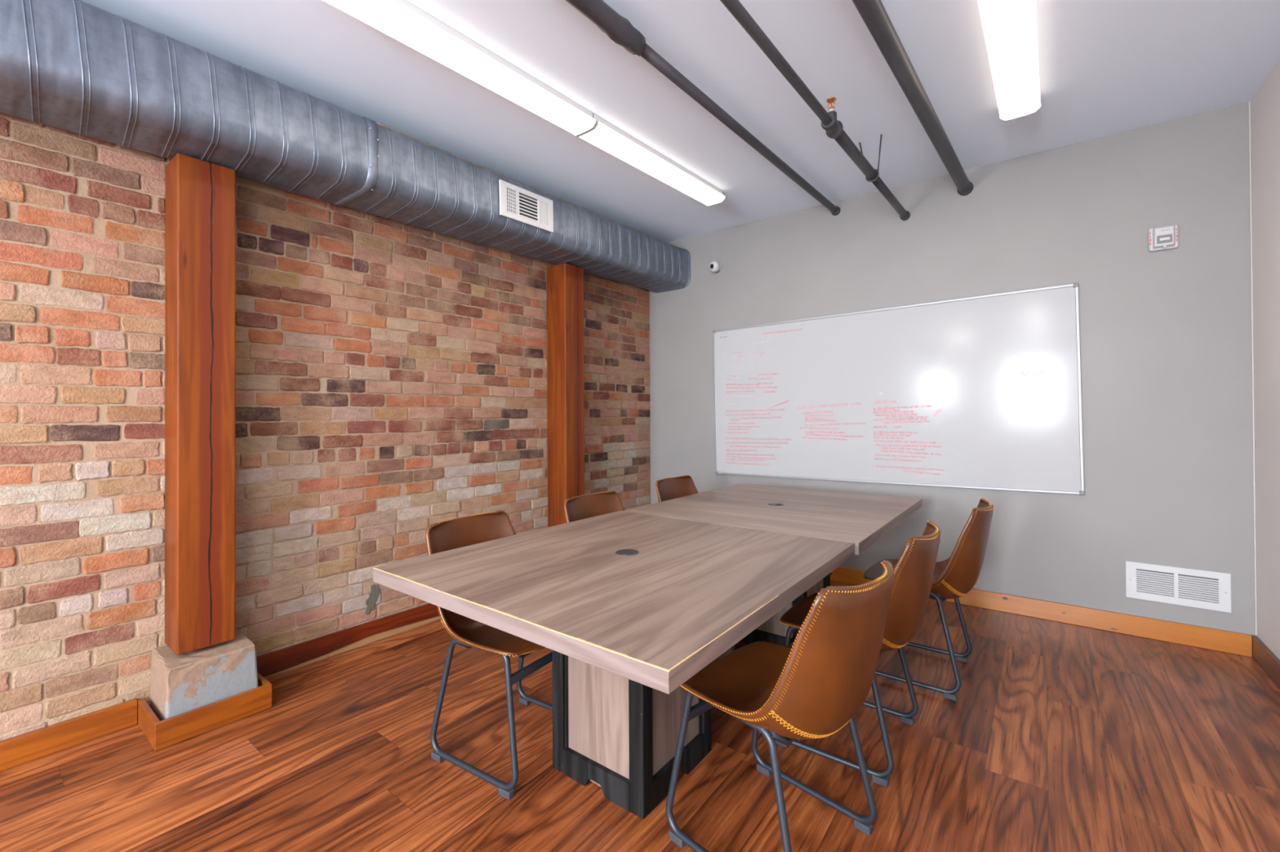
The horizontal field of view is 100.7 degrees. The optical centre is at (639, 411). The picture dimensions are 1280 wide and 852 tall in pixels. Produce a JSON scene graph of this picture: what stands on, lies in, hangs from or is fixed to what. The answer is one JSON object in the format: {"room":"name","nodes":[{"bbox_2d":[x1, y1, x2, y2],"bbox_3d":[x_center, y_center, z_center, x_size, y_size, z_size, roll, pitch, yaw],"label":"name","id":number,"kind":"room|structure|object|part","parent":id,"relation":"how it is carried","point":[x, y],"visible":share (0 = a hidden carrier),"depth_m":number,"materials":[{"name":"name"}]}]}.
{"room":"conference room","nodes":[
{"label":"conference room","id":0,"kind":"room"},
{"bbox_2d":[0,112,650,741],"bbox_3d":[-2.475,-0.159,1.826,0.152,2.896,8.302,-1,0,37],"label":"wall","id":1,"kind":"structure","parent":0,"point":[391,375],"depth_m":2.57,"materials":[{"name":"brick"}]},
{"bbox_2d":[0,698,137,771],"bbox_3d":[-3.497,1.234,0.326,0.028,0.099,4.684,-1,0,37],"label":"baseboard","id":2,"kind":"structure","parent":1,"relation":"attached to","point":[15,751],"depth_m":2.02,"materials":[{"name":"orange wood"}]},
{"bbox_2d":[0,0,690,293],"bbox_3d":[-1.235,-1.258,2.957,0.459,0.465,5.000,-1,0,37],"label":"air duct","id":3,"kind":"object","parent":1,"relation":"attached to","point":[79,67],"visible":0.98,"depth_m":2.22,"materials":[{"name":"silver metal"}]},
{"bbox_2d":[498,179,553,232],"bbox_3d":[-0.698,-1.261,3.286,0.016,0.205,0.420,-1,1,37],"label":"supply register","id":4,"kind":"object","parent":3,"relation":"attached to","point":[517,203],"visible":1,"depth_m":3.27,"materials":[{"name":"white metal"}]},
{"bbox_2d":[256,603,439,677],"bbox_3d":[-0.874,1.228,3.775,0.018,0.103,3.210,-1,0,37],"label":"baseboard","id":5,"kind":"structure","parent":1,"relation":"attached to","point":[276,661],"depth_m":2.79,"materials":[{"name":"brown wood"}]},
{"bbox_2d":[263,615,440,679],"bbox_3d":[-0.876,1.269,3.776,0.013,0.049,3.210,-1,0,37],"label":"trim","id":6,"kind":"structure","parent":1,"relation":"attached to","point":[375,637],"depth_m":2.93,"materials":[{"name":"brown wood"}]},
{"bbox_2d":[364,584,379,614],"bbox_3d":[-1.500,1.054,2.971,0.015,0.169,0.091,-1,0,37],"label":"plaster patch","id":7,"kind":"structure","parent":1,"relation":"attached to","point":[371,600],"depth_m":2.96,"materials":[{"name":"grey paint"}]},
{"bbox_2d":[0,580,1279,851],"bbox_3d":[-0.873,1.323,0.600,4.163,0.100,8.602,-1,0,37],"label":"floor","id":8,"kind":"structure","parent":0,"point":[1055,736],"depth_m":1.90,"materials":[{"name":"brown wood"}]},
{"bbox_2d":[149,627,257,720],"bbox_3d":[-1.857,1.144,2.265,0.282,0.288,0.313,-1,0,37],"label":"concrete block","id":9,"kind":"object","parent":8,"relation":"on","point":[180,684],"visible":0.65,"depth_m":2.18,"materials":[{"name":"beige concrete"}]},
{"bbox_2d":[164,153,235,655],"bbox_3d":[-1.900,-0.030,2.292,0.200,2.047,0.198,-1,0,37],"label":"timber post","id":10,"kind":"object","parent":9,"relation":"on","point":[200,195],"visible":1,"depth_m":2.23,"materials":[{"name":"brown wood"}]},
{"bbox_2d":[137,672,271,751],"bbox_3d":[-1.833,1.238,2.243,0.293,0.100,0.381,-1,0,37],"label":"surround","id":11,"kind":"object","parent":8,"relation":"on","point":[167,732],"visible":0.81,"depth_m":2.13,"materials":[{"name":"orange wood"}]},
{"bbox_2d":[425,510,552,799],"bbox_3d":[-0.520,0.858,2.075,0.554,0.845,0.473,-1,0,32],"label":"desk chair","id":12,"kind":"object","parent":8,"relation":"on","point":[463,531],"visible":0.52,"depth_m":1.96,"materials":[{"name":"brown leather"}]},
{"bbox_3d":[-0.584,1.040,1.869,0.445,0.448,0.051,-1,0,32],"label":"sled leg","id":13,"kind":"part","parent":12,"relation":"part of","materials":[{"name":"black metal"}]},
{"bbox_3d":[-0.492,0.895,2.056,0.255,0.006,0.170,-1,0,32],"label":"mounting plate","id":14,"kind":"part","parent":12,"relation":"part of","materials":[{"name":"black"}]},
{"bbox_3d":[-0.363,1.042,2.219,0.445,0.448,0.051,-1,0,32],"label":"sled leg","id":15,"kind":"part","parent":12,"relation":"part of","materials":[{"name":"black metal"}]},
{"bbox_2d":[564,490,624,523],"bbox_3d":[-0.078,0.860,2.660,0.554,0.845,0.473,-1,0,37],"label":"desk chair","id":16,"kind":"object","parent":8,"relation":"on","point":[584,506],"visible":0.13,"depth_m":2.84,"materials":[{"name":"brown leather"}]},
{"bbox_2d":[373,511,854,819],"bbox_3d":[-0.024,0.900,1.950,1.210,0.754,1.313,-1,0,37],"label":"conference table","id":17,"kind":"object","parent":8,"relation":"on","point":[628,607],"visible":0.99,"depth_m":1.72,"materials":[{"name":"beige laminate"}]},
{"bbox_3d":[-0.278,0.928,1.908,0.054,0.701,0.054,-1,0,37],"label":"corner post","id":18,"kind":"part","parent":17,"relation":"part of","materials":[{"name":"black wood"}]},
{"bbox_3d":[-0.146,1.233,1.785,0.300,0.087,0.020,-1,0,37],"label":"rail","id":19,"kind":"part","parent":17,"relation":"part of","materials":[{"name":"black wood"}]},
{"bbox_3d":[-0.024,0.921,1.949,0.372,0.690,0.392,-1,0,37],"label":"pedestal panel","id":20,"kind":"part","parent":17,"relation":"part of","materials":[{"name":"beige laminate"}]},
{"bbox_3d":[0.004,0.925,1.693,0.054,0.701,0.054,-1,0,37],"label":"corner post","id":21,"kind":"part","parent":17,"relation":"part of","materials":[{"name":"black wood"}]},
{"bbox_3d":[0.132,1.232,1.830,0.020,0.087,0.320,-1,0,37],"label":"rail","id":22,"kind":"part","parent":17,"relation":"part of","materials":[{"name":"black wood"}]},
{"bbox_3d":[0.230,0.926,1.991,0.054,0.701,0.054,-1,0,37],"label":"corner post","id":23,"kind":"part","parent":17,"relation":"part of","materials":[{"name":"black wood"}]},
{"bbox_2d":[655,475,697,502],"bbox_3d":[0.399,0.863,3.385,0.554,0.845,0.473,-1,0,38],"label":"desk chair","id":24,"kind":"object","parent":8,"relation":"on","point":[668,488],"visible":0.19,"depth_m":3.58,"materials":[{"name":"brown leather"}]},
{"bbox_2d":[623,483,922,644],"bbox_3d":[0.806,0.903,3.015,1.210,0.754,1.379,-1,0,37],"label":"conference table","id":25,"kind":"object","parent":8,"relation":"on","point":[862,520],"visible":0.52,"depth_m":2.83,"materials":[{"name":"beige laminate"}]},
{"bbox_3d":[0.684,1.236,2.851,0.300,0.087,0.020,-1,0,37],"label":"rail","id":26,"kind":"part","parent":25,"relation":"part of","materials":[{"name":"black wood"}]},
{"bbox_3d":[0.806,0.924,3.015,0.372,0.690,0.392,-1,0,37],"label":"pedestal panel","id":27,"kind":"part","parent":25,"relation":"part of","materials":[{"name":"beige laminate"}]},
{"bbox_3d":[0.834,0.928,2.759,0.054,0.701,0.054,-1,0,37],"label":"corner post","id":28,"kind":"part","parent":25,"relation":"part of","materials":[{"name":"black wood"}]},
{"bbox_3d":[1.060,0.929,3.057,0.054,0.701,0.054,-1,0,37],"label":"corner post","id":29,"kind":"part","parent":25,"relation":"part of","materials":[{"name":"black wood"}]},
{"bbox_2d":[665,560,893,851],"bbox_3d":[0.427,0.850,1.555,0.473,0.845,0.554,0,-1,-43],"label":"desk chair","id":30,"kind":"object","parent":8,"relation":"on","point":[811,689],"visible":1,"depth_m":1.35,"materials":[{"name":"brown leather"}]},
{"bbox_3d":[0.239,1.034,1.453,0.051,0.448,0.445,0,-1,-43],"label":"sled leg","id":31,"kind":"part","parent":30,"relation":"part of","materials":[{"name":"black metal"}]},
{"bbox_3d":[0.544,1.034,1.734,0.051,0.448,0.445,0,-1,-43],"label":"sled leg","id":32,"kind":"part","parent":30,"relation":"part of","materials":[{"name":"black metal"}]},
{"bbox_2d":[774,520,940,787],"bbox_3d":[0.855,0.852,2.068,0.554,0.845,0.473,-1,0,37],"label":"desk chair","id":33,"kind":"object","parent":8,"relation":"on","point":[913,572],"visible":0.67,"depth_m":1.84,"materials":[{"name":"brown leather"}]},
{"bbox_3d":[0.687,1.035,1.935,0.445,0.448,0.051,-1,0,37],"label":"sled leg","id":34,"kind":"part","parent":33,"relation":"part of","materials":[{"name":"black metal"}]},
{"bbox_3d":[0.938,1.036,2.265,0.445,0.448,0.051,-1,0,37],"label":"sled leg","id":35,"kind":"part","parent":33,"relation":"part of","materials":[{"name":"black metal"}]},
{"bbox_2d":[862,498,993,701],"bbox_3d":[1.406,0.853,2.604,0.554,0.845,0.473,-1,0,37],"label":"desk chair","id":36,"kind":"object","parent":8,"relation":"on","point":[953,577],"visible":0.77,"depth_m":2.37,"materials":[{"name":"brown leather"}]},
{"bbox_3d":[1.238,1.036,2.471,0.445,0.448,0.051,-1,0,37],"label":"sled leg","id":37,"kind":"part","parent":36,"relation":"part of","materials":[{"name":"black metal"}]},
{"bbox_3d":[1.489,1.037,2.800,0.445,0.448,0.051,-1,0,37],"label":"sled leg","id":38,"kind":"part","parent":36,"relation":"part of","materials":[{"name":"black metal"}]},
{"bbox_3d":[-0.527,1.149,4.010,0.282,0.288,0.313,-1,0,37],"label":"concrete block","id":39,"kind":"object","parent":8,"relation":"on","visible":0},
{"bbox_2d":[546,262,584,527],"bbox_3d":[-0.566,-0.049,4.043,0.200,2.088,0.200,-1,0,37],"label":"timber post","id":40,"kind":"object","parent":39,"relation":"on","point":[565,282],"visible":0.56,"depth_m":3.97,"materials":[{"name":"brown wood"}]},
{"bbox_2d":[80,0,1279,242],"bbox_3d":[-0.887,-1.665,0.620,4.163,0.481,8.602,-1,0,37],"label":"ceiling","id":41,"kind":"structure","parent":0,"point":[1107,67],"depth_m":2.49,"materials":[{"name":"white paint"}]},
{"bbox_2d":[322,0,596,136],"bbox_3d":[-0.705,-1.493,2.278,0.174,0.081,1.314,-1,1,39],"label":"ceiling light","id":42,"kind":"object","parent":41,"relation":"attached to","point":[400,20],"visible":1,"depth_m":2.20,"materials":[{"name":"grey plastic"}]},
{"bbox_2d":[577,114,725,206],"bbox_3d":[0.127,-1.518,3.308,0.174,0.081,1.317,-1,1,39],"label":"ceiling light","id":43,"kind":"object","parent":41,"relation":"attached to","point":[607,137],"visible":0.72,"depth_m":3.17,"materials":[{"name":"grey plastic"}]},
{"bbox_2d":[565,0,840,215],"bbox_3d":[0.447,-1.484,2.713,0.088,0.142,3.352,-1,0,38],"label":"pipe","id":44,"kind":"object","parent":41,"relation":"attached to","point":[617,28],"visible":1,"depth_m":2.27,"materials":[{"name":"metal"}]},
{"bbox_2d":[720,0,910,220],"bbox_3d":[0.821,-1.434,2.396,0.131,0.295,3.401,-1,0,37],"label":"pipe","id":45,"kind":"object","parent":41,"relation":"hanging from","point":[833,128],"visible":1,"depth_m":2.32,"materials":[{"name":"grey metal"}]},
{"bbox_2d":[826,97,835,111],"bbox_3d":[0.902,-1.435,2.498,0.044,0.069,0.044,-1,0,37],"label":"sprinkler","id":46,"kind":"object","parent":45,"relation":"on","point":[832,100],"visible":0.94,"depth_m":2.49,"materials":[{"name":"orange metal"}]},
{"bbox_3d":[1.371,-1.471,3.034,0.029,0.216,0.008,-1,0,37],"label":"hanger rod","id":47,"kind":"part","parent":45,"relation":"part of","materials":[{"name":"black paint"}]},
{"bbox_2d":[977,0,1041,121],"bbox_3d":[1.537,-1.531,2.191,0.174,0.081,1.324,-1,1,38],"label":"ceiling light","id":48,"kind":"object","parent":41,"relation":"attached to","point":[1009,26],"visible":1,"depth_m":2.22,"materials":[{"name":"grey plastic"}]},
{"bbox_2d":[648,101,1255,635],"bbox_3d":[1.682,-0.165,3.971,4.163,2.896,0.150,-1,0,37],"label":"wall","id":49,"kind":"structure","parent":0,"point":[1166,335],"depth_m":3.14,"materials":[{"name":"grey paint"}]},
{"bbox_2d":[709,261,721,272],"bbox_3d":[0.650,-1.254,4.609,0.100,0.099,0.090,-1,0,37],"label":"security camera","id":50,"kind":"object","parent":49,"relation":"attached to","point":[714,266],"visible":1,"depth_m":4.58,"materials":[{"name":"grey plastic"}]},
{"bbox_2d":[712,282,1084,495],"bbox_3d":[1.637,-0.105,3.894,2.510,1.333,0.022,-2,-1,37],"label":"whiteboard","id":51,"kind":"object","parent":49,"relation":"attached to","point":[981,392],"visible":1,"depth_m":3.67,"materials":[{"name":"white plastic"}]},
{"bbox_3d":[0.662,-0.077,4.638,0.016,1.233,0.020,-2,-1,37],"label":"frame rail","id":52,"kind":"part","parent":51,"relation":"part of","materials":[{"name":"silver metal"}]},
{"bbox_3d":[1.628,-0.725,3.904,2.446,0.016,0.020,-2,-1,37],"label":"frame rail","id":53,"kind":"part","parent":51,"relation":"part of","materials":[{"name":"silver metal"}]},
{"bbox_3d":[1.648,0.516,3.885,2.446,0.016,0.020,-2,-1,37],"label":"frame rail","id":54,"kind":"part","parent":51,"relation":"part of","materials":[{"name":"silver metal"}]},
{"bbox_3d":[2.613,-0.132,3.151,0.016,1.233,0.020,-2,-1,37],"label":"frame rail","id":55,"kind":"part","parent":51,"relation":"part of","materials":[{"name":"silver metal"}]},
{"bbox_2d":[852,0,973,195],"bbox_3d":[1.082,-1.447,2.197,0.092,0.153,3.404,-1,0,39],"label":"pipe","id":56,"kind":"object","parent":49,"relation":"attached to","point":[873,14],"visible":1,"depth_m":2.28,"materials":[{"name":"metal"}]},
{"bbox_2d":[830,566,1252,657],"bbox_3d":[1.628,1.227,3.900,3.842,0.110,0.020,-1,0,37],"label":"baseboard","id":57,"kind":"structure","parent":49,"relation":"attached to","point":[1224,641],"depth_m":3.08,"materials":[{"name":"brown wood"}]},
{"bbox_2d":[1148,224,1178,251],"bbox_3d":[2.889,-0.957,2.924,0.120,0.132,0.053,-1,0,37],"label":"fire alarm","id":58,"kind":"object","parent":49,"relation":"attached to","point":[1163,237],"visible":1,"depth_m":2.91,"materials":[{"name":"grey plastic"}]},
{"bbox_2d":[1125,560,1231,613],"bbox_3d":[2.939,0.958,2.906,0.408,0.204,0.012,-1,0,37],"label":"air vent","id":59,"kind":"object","parent":49,"relation":"in","point":[1193,588],"visible":1,"depth_m":2.90,"materials":[{"name":"white metal"}]},
{"bbox_3d":[2.873,0.963,2.958,0.152,0.128,0.008,-1,0,37],"label":"louver panel","id":60,"kind":"part","parent":59,"relation":"part of","materials":[{"name":"white metal"}]},
{"bbox_3d":[3.006,0.962,2.856,0.152,0.128,0.008,-1,0,37],"label":"louver panel","id":61,"kind":"part","parent":59,"relation":"part of","materials":[{"name":"white metal"}]},
{"bbox_2d":[1250,58,1279,659],"bbox_3d":[0.715,-0.190,-0.606,0.150,2.896,8.302,-1,0,37],"label":"wall","id":62,"kind":"structure","parent":0,"point":[1265,103],"depth_m":2.58,"materials":[{"name":"paint"}]},
{"bbox_2d":[1248,101,1257,635],"bbox_3d":[3.167,-0.223,2.740,0.005,2.759,0.005,-1,0,37],"label":"trim","id":63,"kind":"structure","parent":62,"relation":"attached to","point":[1249,103],"depth_m":2.74,"materials":[{"name":"grey"}]},
{"bbox_2d":[1251,635,1279,688],"bbox_3d":[0.654,1.202,-0.564,0.019,0.110,8.301,-1,0,37],"label":"baseboard","id":64,"kind":"structure","parent":62,"relation":"attached to","point":[1262,655],"depth_m":2.56,"materials":[{"name":"brown wood"}]}
]}

